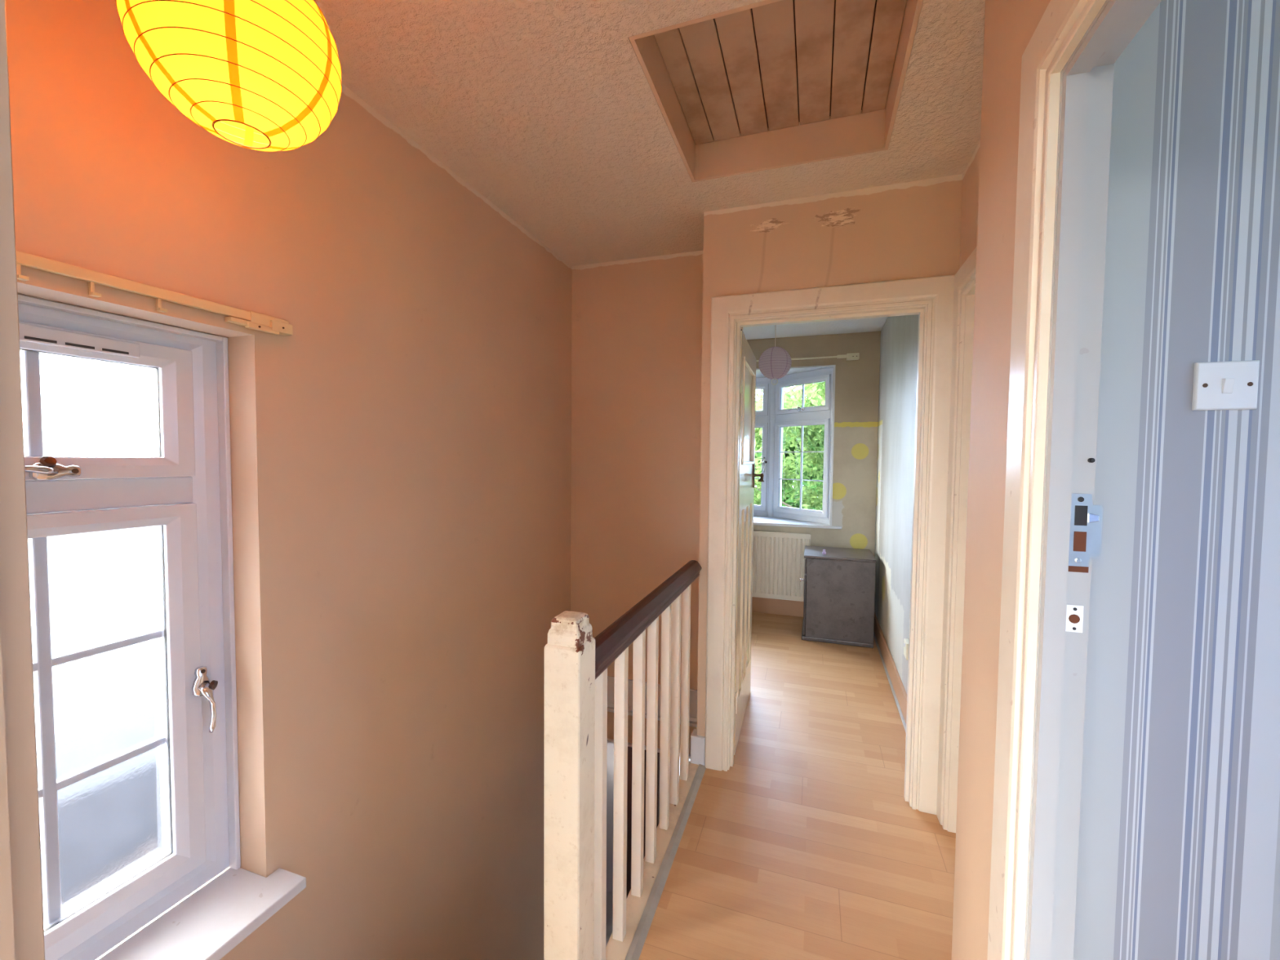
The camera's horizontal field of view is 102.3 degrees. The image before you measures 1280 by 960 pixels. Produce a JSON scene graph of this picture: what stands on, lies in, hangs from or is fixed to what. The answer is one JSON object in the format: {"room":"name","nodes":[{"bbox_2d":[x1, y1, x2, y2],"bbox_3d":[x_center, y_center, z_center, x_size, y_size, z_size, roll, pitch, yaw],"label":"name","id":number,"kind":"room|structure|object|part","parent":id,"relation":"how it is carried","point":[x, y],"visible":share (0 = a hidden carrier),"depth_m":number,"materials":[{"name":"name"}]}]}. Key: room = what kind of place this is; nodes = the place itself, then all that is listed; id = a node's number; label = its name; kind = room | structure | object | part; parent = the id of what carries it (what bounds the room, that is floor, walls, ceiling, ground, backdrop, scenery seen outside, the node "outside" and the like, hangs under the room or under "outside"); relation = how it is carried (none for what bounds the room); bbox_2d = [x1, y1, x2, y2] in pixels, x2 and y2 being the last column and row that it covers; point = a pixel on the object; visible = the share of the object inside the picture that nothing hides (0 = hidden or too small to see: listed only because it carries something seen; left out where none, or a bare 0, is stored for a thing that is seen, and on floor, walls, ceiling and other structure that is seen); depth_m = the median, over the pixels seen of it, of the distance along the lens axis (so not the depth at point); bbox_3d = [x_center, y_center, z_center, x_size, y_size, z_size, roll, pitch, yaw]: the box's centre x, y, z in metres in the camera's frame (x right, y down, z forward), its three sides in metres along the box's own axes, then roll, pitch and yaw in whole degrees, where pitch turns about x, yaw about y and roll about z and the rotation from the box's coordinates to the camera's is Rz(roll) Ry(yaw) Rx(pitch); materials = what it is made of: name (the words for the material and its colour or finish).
{"room":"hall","nodes":[
{"label":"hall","id":0,"kind":"room"},
{"bbox_2d":[5,0,571,959],"bbox_3d":[-0.945,1.396,1.843,0.290,5.100,2.720,1,3,19],"label":"wall","id":1,"kind":"structure","parent":0,"point":[401,458],"depth_m":1.56,"materials":[{"name":"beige paint"}]},
{"bbox_2d":[17,294,240,959],"bbox_3d":[-1.176,0.340,1.023,0.122,1.375,0.657,1,3,19],"label":"window","id":2,"kind":"structure","parent":1,"relation":"in","point":[126,422],"depth_m":1.15,"materials":[{"name":"white plastic"}]},
{"bbox_3d":[-1.148,-0.015,0.966,0.036,0.036,0.161,1,2,14],"label":"handle","id":3,"kind":"part","parent":2,"relation":"part of","materials":[{"name":"silver metal"}]},
{"bbox_2d":[18,323,139,358],"bbox_3d":[-1.150,-0.277,0.986,0.014,0.032,0.308,1,3,19],"label":"vent","id":4,"kind":"object","parent":2,"relation":"attached to","point":[33,336],"depth_m":1.03,"materials":[{"name":"white plastic"}]},
{"bbox_3d":[-1.187,-0.148,1.008,0.004,0.216,0.409,1,3,19],"label":"pane","id":5,"kind":"part","parent":2,"relation":"part of","materials":[{"name":"clear glass"}]},
{"bbox_3d":[-1.193,0.507,1.035,0.004,0.802,0.409,1,3,19],"label":"pane","id":6,"kind":"part","parent":2,"relation":"part of","materials":[{"name":"clear glass"}]},
{"bbox_3d":[-1.185,-0.150,1.007,0.063,0.300,0.515,1,3,19],"label":"sash","id":7,"kind":"part","parent":2,"relation":"part of","materials":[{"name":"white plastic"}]},
{"bbox_3d":[-1.191,0.513,1.035,0.063,0.896,0.515,1,3,19],"label":"sash","id":8,"kind":"part","parent":2,"relation":"part of","materials":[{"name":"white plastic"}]},
{"bbox_3d":[-1.059,0.537,1.259,0.042,0.159,0.036,1,3,19],"label":"handle","id":9,"kind":"part","parent":2,"relation":"part of","materials":[{"name":"silver metal"}]},
{"bbox_2d":[16,250,293,335],"bbox_3d":[-1.043,-0.370,0.933,0.032,0.049,0.844,1,3,19],"label":"track","id":10,"kind":"object","parent":1,"relation":"attached to","point":[249,319],"visible":0.93,"depth_m":1.06,"materials":[{"name":"plastic"}]},
{"bbox_3d":[-0.937,-0.372,1.248,0.026,0.016,0.112,1,3,19],"label":"pulley arm","id":11,"kind":"part","parent":10,"relation":"part of","materials":[{"name":"plastic"}]},
{"bbox_2d":[97,867,306,959],"bbox_3d":[-1.075,1.044,1.015,0.218,0.028,0.726,1,3,19],"label":"window sill","id":12,"kind":"structure","parent":1,"relation":"attached to","point":[212,921],"depth_m":1.20,"materials":[{"name":"white paint"}]},
{"bbox_2d":[605,891,613,946],"bbox_3d":[0.095,3.955,2.499,2.850,0.050,4.300,1,3,19],"label":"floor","id":13,"kind":"structure","parent":0,"point":[609,900],"depth_m":4.54,"materials":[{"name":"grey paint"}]},
{"bbox_2d":[606,742,659,893],"bbox_3d":[0.779,2.637,4.434,2.650,2.435,0.100,1,3,19],"label":"wall","id":14,"kind":"structure","parent":0,"point":[610,766],"depth_m":4.76,"materials":[{"name":"grey paint"}]},
{"bbox_2d":[626,746,659,898],"bbox_3d":[0.018,2.735,4.618,0.315,2.190,0.044,1,3,19],"label":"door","id":15,"kind":"structure","parent":14,"relation":"in","point":[629,748],"depth_m":4.64,"materials":[{"name":"wood"}]},
{"bbox_3d":[0.009,2.241,4.581,0.160,0.800,0.005,1,3,19],"label":"panel","id":16,"kind":"part","parent":15,"relation":"part of","materials":[{"name":"wood"}]},
{"bbox_2d":[314,0,985,339],"bbox_3d":[0.519,-1.104,0.679,5.100,0.021,7.900,1,3,19],"label":"ceiling","id":17,"kind":"structure","parent":0,"point":[548,110],"depth_m":1.60,"materials":[{"name":"paint"}]},
{"bbox_2d":[115,0,342,151],"bbox_3d":[-0.682,-0.853,0.876,0.300,0.520,0.300,2,3,31],"label":"paper lantern","id":18,"kind":"object","parent":17,"relation":"hanging from","point":[259,75],"visible":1,"depth_m":0.81,"materials":[{"name":"yellow paper"}]},
{"bbox_2d":[758,324,791,385],"bbox_3d":[1.009,-0.967,3.847,0.239,0.511,0.239,1,2,1],"label":"paper lantern","id":19,"kind":"object","parent":17,"relation":"hanging from","point":[775,362],"visible":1,"depth_m":3.77,"materials":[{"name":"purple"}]},
{"bbox_3d":[1.008,-0.873,3.851,0.238,0.230,0.238,1,3,19],"label":"lamp shade","id":20,"kind":"part","parent":19,"relation":"part of","materials":[{"name":"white paper"}]},
{"bbox_2d":[628,0,923,182],"bbox_3d":[0.413,-1.212,1.540,0.688,0.160,0.724,1,3,19],"label":"hatch","id":21,"kind":"object","parent":17,"relation":"attached to","point":[765,85],"visible":1,"depth_m":1.61,"materials":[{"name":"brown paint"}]},
{"bbox_2d":[570,250,742,754],"bbox_3d":[-0.235,0.138,2.938,1.580,2.665,0.100,1,3,19],"label":"wall","id":22,"kind":"structure","parent":0,"point":[637,323],"depth_m":2.80,"materials":[{"name":"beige paint"}]},
{"bbox_2d":[607,737,690,759],"bbox_3d":[-0.013,1.474,2.853,0.832,0.014,0.016,1,3,19],"label":"trim","id":23,"kind":"structure","parent":22,"relation":"attached to","point":[609,740],"depth_m":2.86,"materials":[{"name":"white paint"}]},
{"bbox_2d":[607,675,697,727],"bbox_3d":[-0.013,1.202,2.834,0.832,0.189,0.032,1,3,19],"label":"baseboard","id":24,"kind":"structure","parent":22,"relation":"attached to","point":[693,693],"depth_m":2.81,"materials":[{"name":"white paint"}]},
{"bbox_2d":[679,368,818,774],"bbox_3d":[0.943,1.250,5.139,2.050,5.150,0.599,1,3,19],"label":"wall","id":25,"kind":"structure","parent":0,"point":[758,374],"depth_m":4.83,"materials":[{"name":"white paint"}]},
{"bbox_2d":[753,377,769,515],"bbox_3d":[1.007,-0.333,5.221,0.640,1.377,0.122,1,3,19],"label":"window","id":26,"kind":"structure","parent":25,"relation":"in","point":[762,417],"depth_m":5.13,"materials":[{"name":"white plastic"}]},
{"bbox_3d":[1.010,-0.138,5.242,0.548,0.873,0.063,1,3,19],"label":"sash","id":27,"kind":"part","parent":26,"relation":"part of","materials":[{"name":"white plastic"}]},
{"bbox_3d":[1.016,-0.805,5.214,0.548,0.310,0.063,1,3,19],"label":"sash","id":28,"kind":"part","parent":26,"relation":"part of","materials":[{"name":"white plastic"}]},
{"bbox_3d":[1.230,-0.149,5.111,0.036,0.159,0.042,1,3,19],"label":"handle","id":29,"kind":"part","parent":26,"relation":"part of","materials":[{"name":"silver metal"}]},
{"bbox_2d":[767,378,776,516],"bbox_3d":[1.314,-0.326,5.115,0.070,1.377,0.070,1,3,19],"label":"trim","id":30,"kind":"structure","parent":25,"relation":"attached to","point":[772,388],"depth_m":5.09,"materials":[{"name":"white plastic"}]},
{"bbox_2d":[753,515,841,528],"bbox_3d":[0.915,0.377,4.993,1.912,0.024,0.610,1,3,19],"label":"window sill","id":31,"kind":"structure","parent":25,"relation":"in","point":[757,520],"depth_m":4.61,"materials":[{"name":"white paint"}]},
{"bbox_2d":[773,368,833,524],"bbox_3d":[1.501,-0.311,4.809,0.122,1.377,0.722,-1,3,-32],"label":"window","id":32,"kind":"structure","parent":25,"relation":"in","point":[802,416],"depth_m":4.79,"materials":[{"name":"white plastic"}]},
{"bbox_3d":[1.455,-0.653,4.804,0.036,0.036,0.161,-1,3,-36],"label":"handle","id":33,"kind":"part","parent":32,"relation":"part of","materials":[{"name":"silver metal"}]},
{"bbox_3d":[1.512,-0.116,4.824,0.063,0.873,0.630,-1,3,-32],"label":"sash","id":34,"kind":"part","parent":32,"relation":"part of","materials":[{"name":"white plastic"}]},
{"bbox_3d":[1.517,-0.784,4.797,0.063,0.310,0.630,-1,3,-32],"label":"sash","id":35,"kind":"part","parent":32,"relation":"part of","materials":[{"name":"white plastic"}]},
{"bbox_2d":[638,611,955,959],"bbox_3d":[0.496,1.369,0.778,4.900,0.031,7.790,1,3,19],"label":"floor","id":36,"kind":"structure","parent":0,"point":[811,846],"depth_m":1.88,"materials":[{"name":"brown wood"}]},
{"bbox_2d":[800,545,876,648],"bbox_3d":[1.546,0.896,4.080,0.531,0.655,0.482,1,3,19],"label":"base cabinet","id":37,"kind":"object","parent":36,"relation":"on","point":[839,584],"visible":1,"depth_m":3.86,"materials":[{"name":"grey paint"}]},
{"bbox_3d":[1.333,0.952,4.158,0.015,0.465,0.449,1,3,19],"label":"door","id":38,"kind":"part","parent":37,"relation":"part of","materials":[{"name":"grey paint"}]},
{"bbox_3d":[1.336,0.652,4.145,0.013,0.115,0.449,1,3,19],"label":"drawer","id":39,"kind":"part","parent":37,"relation":"part of","materials":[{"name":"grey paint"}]},
{"bbox_2d":[746,331,880,556],"bbox_3d":[0.888,-0.035,4.733,2.550,2.450,0.108,1,3,19],"label":"wall","id":40,"kind":"structure","parent":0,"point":[856,381],"depth_m":4.37,"materials":[{"name":"beige paint"}]},
{"bbox_2d":[751,596,804,617],"bbox_3d":[0.811,1.120,4.745,2.445,0.140,0.020,1,3,19],"label":"baseboard","id":41,"kind":"structure","parent":40,"relation":"attached to","point":[762,605],"depth_m":4.59,"materials":[{"name":"beige paint"}]},
{"bbox_2d":[751,530,810,601],"bbox_3d":[0.963,0.747,4.643,1.082,0.587,0.086,1,3,19],"label":"radiator","id":42,"kind":"object","parent":40,"relation":"attached to","point":[778,557],"visible":0.48,"depth_m":4.52,"materials":[{"name":"white metal"}]},
{"bbox_2d":[756,352,859,361],"bbox_3d":[0.865,-1.053,4.624,2.032,0.050,0.055,1,3,19],"label":"curtain rod","id":43,"kind":"object","parent":40,"relation":"attached to","point":[855,356],"visible":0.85,"depth_m":4.32,"materials":[{"name":"beige plastic"}]},
{"bbox_3d":[0.822,-1.057,4.623,1.950,0.014,0.012,1,3,19],"label":"rail","id":44,"kind":"part","parent":43,"relation":"part of","materials":[{"name":"beige plastic"}]},
{"bbox_3d":[1.701,-1.037,4.331,0.085,0.024,0.035,1,3,19],"label":"pulley arm","id":45,"kind":"part","parent":43,"relation":"part of","materials":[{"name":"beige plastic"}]},
{"bbox_2d":[697,173,962,736],"bbox_3d":[0.841,0.174,2.309,1.078,2.665,0.403,1,3,19],"label":"wall","id":46,"kind":"structure","parent":0,"point":[907,230],"depth_m":2.09,"materials":[{"name":"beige paint"}]},
{"bbox_2d":[605,760,698,959],"bbox_3d":[0.054,1.404,1.799,0.066,0.206,1.157,1,3,19],"label":"trim","id":47,"kind":"structure","parent":46,"relation":"attached to","point":[615,949],"depth_m":1.69,"materials":[{"name":"paint"}]},
{"bbox_2d":[543,560,702,959],"bbox_3d":[0.024,1.095,1.749,0.096,1.626,1.246,1,3,19],"label":"banister","id":48,"kind":"object","parent":47,"relation":"on","point":[576,663],"visible":1,"depth_m":1.30,"materials":[{"name":"beige paint"}]},
{"bbox_3d":[-0.165,1.116,1.202,0.088,1.626,0.088,1,3,19],"label":"newel post","id":49,"kind":"part","parent":48,"relation":"part of","materials":[{"name":"beige paint"}]},
{"bbox_3d":[0.054,0.413,1.758,0.075,0.068,1.158,1,3,19],"label":"handrail","id":50,"kind":"part","parent":48,"relation":"part of","materials":[{"name":"brown wood"}]},
{"bbox_2d":[625,764,706,959],"bbox_3d":[0.070,1.311,1.688,0.032,0.020,1.344,1,3,19],"label":"trim","id":51,"kind":"structure","parent":46,"relation":"attached to","point":[636,947],"depth_m":1.71,"materials":[{"name":"grey wood"}]},
{"bbox_2d":[690,728,705,765],"bbox_3d":[0.269,1.219,2.350,0.065,0.132,0.068,1,3,19],"label":"baseboard","id":52,"kind":"structure","parent":46,"relation":"attached to","point":[697,743],"depth_m":2.32,"materials":[{"name":"white paint"}]},
{"bbox_2d":[733,328,764,755],"bbox_3d":[0.570,0.288,2.679,0.098,1.958,0.709,1,3,18],"label":"door","id":53,"kind":"structure","parent":46,"relation":"in","point":[747,474],"depth_m":2.63,"materials":[{"name":"beige paint"}]},
{"bbox_3d":[0.560,-0.334,2.663,0.018,0.506,0.524,1,3,18],"label":"panel moulding","id":54,"kind":"part","parent":53,"relation":"part of","materials":[{"name":"beige paint"}]},
{"bbox_3d":[0.648,-0.028,2.935,0.009,0.144,0.048,1,3,18],"label":"handle","id":55,"kind":"part","parent":53,"relation":"part of","materials":[{"name":"brown metal"}]},
{"bbox_3d":[0.675,-0.016,2.921,0.059,0.050,0.039,1,3,18],"label":"lever","id":56,"kind":"part","parent":53,"relation":"part of","materials":[{"name":"brown metal"}]},
{"bbox_2d":[704,274,955,814],"bbox_3d":[0.761,0.257,2.175,0.933,2.078,0.133,1,3,19],"label":"door frame","id":57,"kind":"structure","parent":46,"relation":"in","point":[931,298],"depth_m":2.05,"materials":[{"name":"beige paint"}]},
{"bbox_2d":[874,140,980,693],"bbox_3d":[1.486,0.056,2.689,0.105,2.450,3.400,1,3,19],"label":"wall","id":58,"kind":"structure","parent":0,"point":[899,344],"depth_m":3.18,"materials":[{"name":"white paint"}]},
{"bbox_2d":[873,632,906,732],"bbox_3d":[1.571,1.253,3.246,0.020,0.020,2.320,1,3,19],"label":"trim","id":59,"kind":"structure","parent":58,"relation":"attached to","point":[874,636],"depth_m":3.14,"materials":[{"name":"white wood"}]},
{"bbox_2d":[874,612,906,723],"bbox_3d":[1.583,1.192,3.245,0.017,0.135,2.330,1,3,19],"label":"baseboard","id":60,"kind":"structure","parent":58,"relation":"attached to","point":[900,691],"depth_m":3.17,"materials":[{"name":"beige paint"}]},
{"bbox_2d":[903,638,908,660],"bbox_3d":[1.411,0.894,2.726,0.024,0.086,0.086,1,3,19],"label":"wall socket","id":61,"kind":"object","parent":58,"relation":"attached to","point":[905,640],"visible":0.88,"depth_m":2.70,"materials":[{"name":"beige plastic"}]},
{"bbox_2d":[936,247,976,832],"bbox_3d":[1.080,0.287,1.528,0.120,2.078,0.927,1,3,19],"label":"door frame","id":62,"kind":"structure","parent":58,"relation":"in","point":[965,277],"depth_m":1.89,"materials":[{"name":"beige paint"}]},
{"bbox_2d":[964,0,1050,959],"bbox_3d":[0.531,0.139,0.487,0.050,2.450,1.192,1,3,19],"label":"wall","id":63,"kind":"structure","parent":0,"point":[1018,20],"depth_m":0.98,"materials":[{"name":"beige paint"}]},
{"bbox_2d":[986,0,1161,959],"bbox_3d":[0.504,0.345,0.421,0.090,2.044,0.951,1,3,19],"label":"door frame","id":64,"kind":"structure","parent":63,"relation":"in","point":[1052,532],"depth_m":0.77,"materials":[{"name":"beige paint"}]},
{"bbox_3d":[0.471,0.344,0.432,0.020,2.044,0.951,1,3,19],"label":"architrave","id":65,"kind":"part","parent":64,"relation":"part of","materials":[{"name":"beige paint"}]},
{"bbox_3d":[0.639,0.204,0.759,0.021,0.040,0.002,1,3,19],"label":"keep plate","id":66,"kind":"part","parent":64,"relation":"part of","materials":[{"name":"white paint"}]},
{"bbox_3d":[0.648,0.073,0.750,0.039,0.106,0.002,1,3,19],"label":"strike plate","id":67,"kind":"part","parent":64,"relation":"part of","materials":[{"name":"metal"}]},
{"bbox_2d":[951,0,1279,959],"bbox_3d":[1.838,0.141,0.723,2.375,2.450,0.102,1,3,19],"label":"wall","id":68,"kind":"structure","parent":0,"point":[1179,858],"depth_m":0.95,"materials":[{"name":"paint"}]},
{"bbox_2d":[1191,360,1259,410],"bbox_3d":[1.045,-0.168,0.918,0.086,0.086,0.015,1,3,19],"label":"light switch","id":69,"kind":"object","parent":68,"relation":"attached to","point":[1233,384],"visible":1,"depth_m":0.92,"materials":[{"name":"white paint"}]},
{"bbox_3d":[-0.442,0.141,0.240,1.635,2.450,0.100,1,3,19],"label":"wall","id":70,"kind":"structure","parent":0,"visible":0},
{"bbox_2d":[0,0,44,959],"bbox_3d":[-0.011,0.337,0.112,0.854,2.078,0.120,1,3,19],"label":"door frame","id":71,"kind":"structure","parent":70,"relation":"in","point":[21,907],"depth_m":0.25,"materials":[{"name":"beige paint"}]},
{"label":"outside","id":72,"kind":"structure","parent":0,"visible":0},
{"bbox_3d":[1.568,4.018,4.908,60.000,0.150,70.000,1,3,19],"label":"ground","id":73,"kind":"structure","parent":72,"visible":0},
{"bbox_2d":[753,382,825,511],"bbox_3d":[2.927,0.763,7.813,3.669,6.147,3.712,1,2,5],"label":"tree","id":74,"kind":"object","parent":73,"relation":"on","point":[794,433],"visible":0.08,"depth_m":8.37,"materials":[{"name":"green plant"}]}
]}

